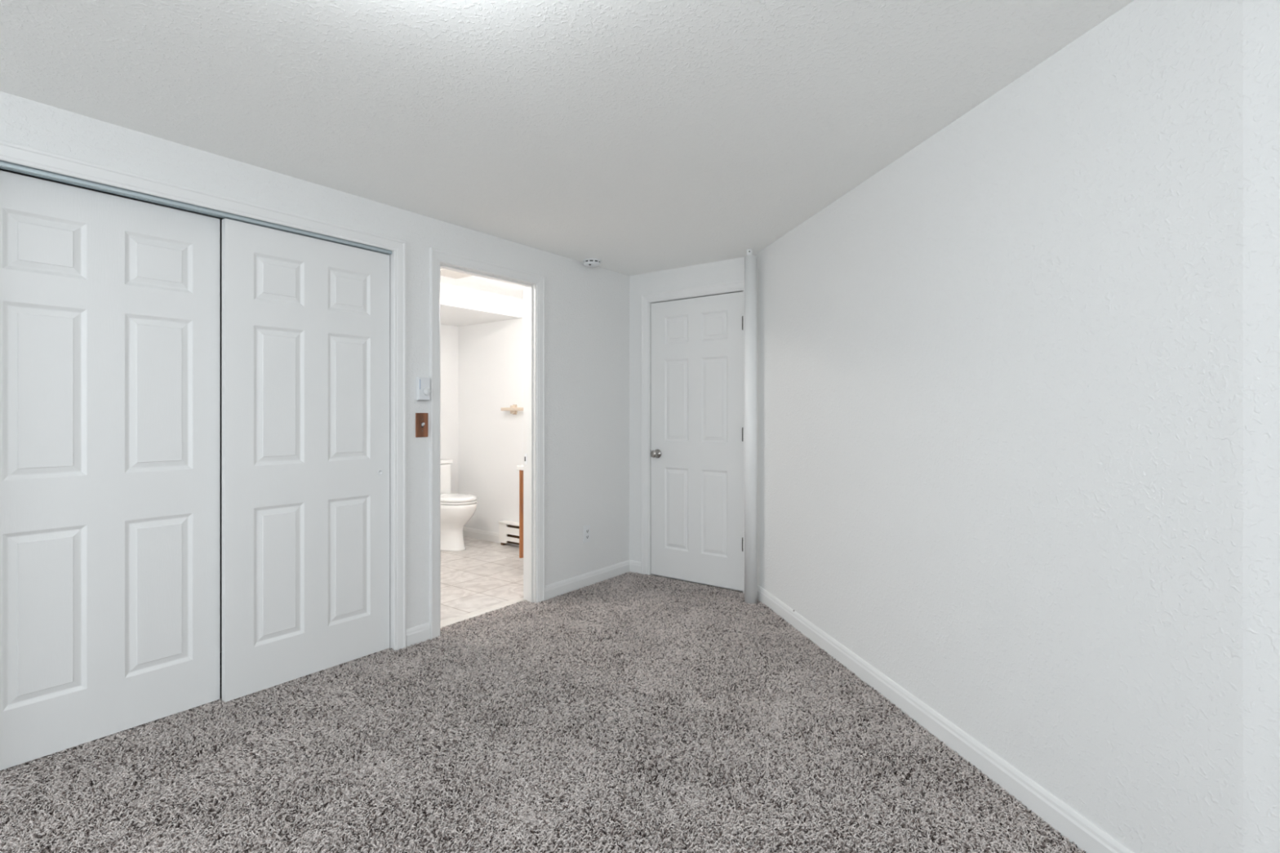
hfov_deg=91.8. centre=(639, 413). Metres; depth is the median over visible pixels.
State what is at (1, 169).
door frame
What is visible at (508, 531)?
baseboard heater
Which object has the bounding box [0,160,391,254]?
door track
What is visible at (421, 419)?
light switch
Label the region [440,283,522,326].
soffit
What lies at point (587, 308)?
wall
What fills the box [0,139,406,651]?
trim
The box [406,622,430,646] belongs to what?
baseboard
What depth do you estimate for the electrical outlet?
4.35 m
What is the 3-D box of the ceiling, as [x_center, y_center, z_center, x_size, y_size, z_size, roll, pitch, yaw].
[-1.247,-1.097,1.098,7.150,0.120,7.705,0,0,36]
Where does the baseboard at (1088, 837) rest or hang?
attached to the wall at (999, 372)
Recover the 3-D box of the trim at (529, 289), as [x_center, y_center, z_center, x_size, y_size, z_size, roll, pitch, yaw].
[-0.924,0.187,3.707,0.110,2.062,0.747,0,0,36]
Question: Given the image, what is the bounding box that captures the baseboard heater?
[498,520,519,545]
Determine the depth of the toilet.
5.45 m
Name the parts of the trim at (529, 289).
strike plate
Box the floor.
[0,536,1081,852]
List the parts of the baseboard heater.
panel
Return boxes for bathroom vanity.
[516,465,523,558]
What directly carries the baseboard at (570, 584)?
attached to the wall at (587, 308)
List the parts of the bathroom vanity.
frame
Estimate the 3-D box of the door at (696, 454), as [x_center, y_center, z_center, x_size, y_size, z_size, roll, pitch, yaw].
[0.383,0.187,4.403,0.776,2.025,0.101,0,0,36]
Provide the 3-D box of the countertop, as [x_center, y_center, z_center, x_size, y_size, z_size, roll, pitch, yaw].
[-0.539,0.365,4.751,0.513,0.115,0.617,0,0,36]
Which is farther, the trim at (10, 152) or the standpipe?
the standpipe
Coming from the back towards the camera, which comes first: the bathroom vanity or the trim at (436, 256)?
the bathroom vanity
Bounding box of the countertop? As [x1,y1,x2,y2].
[516,465,523,470]
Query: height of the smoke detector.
0.040 m
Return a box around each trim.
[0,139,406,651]
[386,250,393,649]
[429,247,545,639]
[440,262,536,635]
[440,597,525,627]
[640,280,744,594]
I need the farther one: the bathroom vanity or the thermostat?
the bathroom vanity
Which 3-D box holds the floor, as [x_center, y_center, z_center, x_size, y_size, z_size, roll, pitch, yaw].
[-1.247,1.263,1.098,7.150,0.110,7.705,0,0,36]
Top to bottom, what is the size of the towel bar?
0.090 m
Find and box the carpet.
[0,571,1085,852]
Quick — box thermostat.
[416,377,430,400]
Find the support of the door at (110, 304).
hanging from the door track
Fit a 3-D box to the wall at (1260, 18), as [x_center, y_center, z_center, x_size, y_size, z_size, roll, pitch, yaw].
[1.687,0.081,0.518,0.120,2.274,1.852,0,0,-21]
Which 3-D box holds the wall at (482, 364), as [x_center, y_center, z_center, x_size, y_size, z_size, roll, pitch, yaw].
[-1.551,0.086,4.827,2.231,2.244,2.065,0,0,36]
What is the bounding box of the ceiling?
[0,0,1133,299]
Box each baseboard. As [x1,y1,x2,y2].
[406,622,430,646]
[462,527,500,543]
[545,560,629,600]
[629,560,640,573]
[757,584,1133,852]
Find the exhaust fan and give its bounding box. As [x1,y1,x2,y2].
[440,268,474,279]
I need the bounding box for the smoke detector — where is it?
[582,257,600,266]
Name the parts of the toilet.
tank, tank lid, lid, bowl, seat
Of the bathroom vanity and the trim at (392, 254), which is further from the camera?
the bathroom vanity
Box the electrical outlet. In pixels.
[583,524,590,542]
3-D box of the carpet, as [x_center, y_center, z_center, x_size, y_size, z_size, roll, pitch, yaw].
[0.053,1.209,2.332,3.321,0.017,3.764,0,0,36]
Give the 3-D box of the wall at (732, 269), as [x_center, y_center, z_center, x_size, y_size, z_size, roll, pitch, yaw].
[0.432,0.081,4.444,1.397,2.274,0.110,0,0,36]
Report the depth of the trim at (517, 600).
3.76 m
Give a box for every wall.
[0,90,629,629]
[440,299,523,546]
[629,257,744,561]
[754,0,1242,852]
[1242,0,1279,852]
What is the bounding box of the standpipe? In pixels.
[744,248,757,604]
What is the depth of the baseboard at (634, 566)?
4.71 m
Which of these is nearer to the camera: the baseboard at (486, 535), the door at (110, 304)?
the door at (110, 304)
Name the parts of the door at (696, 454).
knob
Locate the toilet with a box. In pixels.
[440,458,477,551]
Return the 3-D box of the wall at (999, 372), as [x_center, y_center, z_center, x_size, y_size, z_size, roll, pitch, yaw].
[1.091,0.081,2.731,0.181,2.274,2.881,0,0,-13]
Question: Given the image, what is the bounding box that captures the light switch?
[415,413,427,437]
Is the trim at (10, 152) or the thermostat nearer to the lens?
the trim at (10, 152)
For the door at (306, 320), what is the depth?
2.84 m
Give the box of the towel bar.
[501,404,523,414]
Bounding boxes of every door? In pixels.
[0,170,220,770]
[222,218,390,702]
[649,291,742,591]

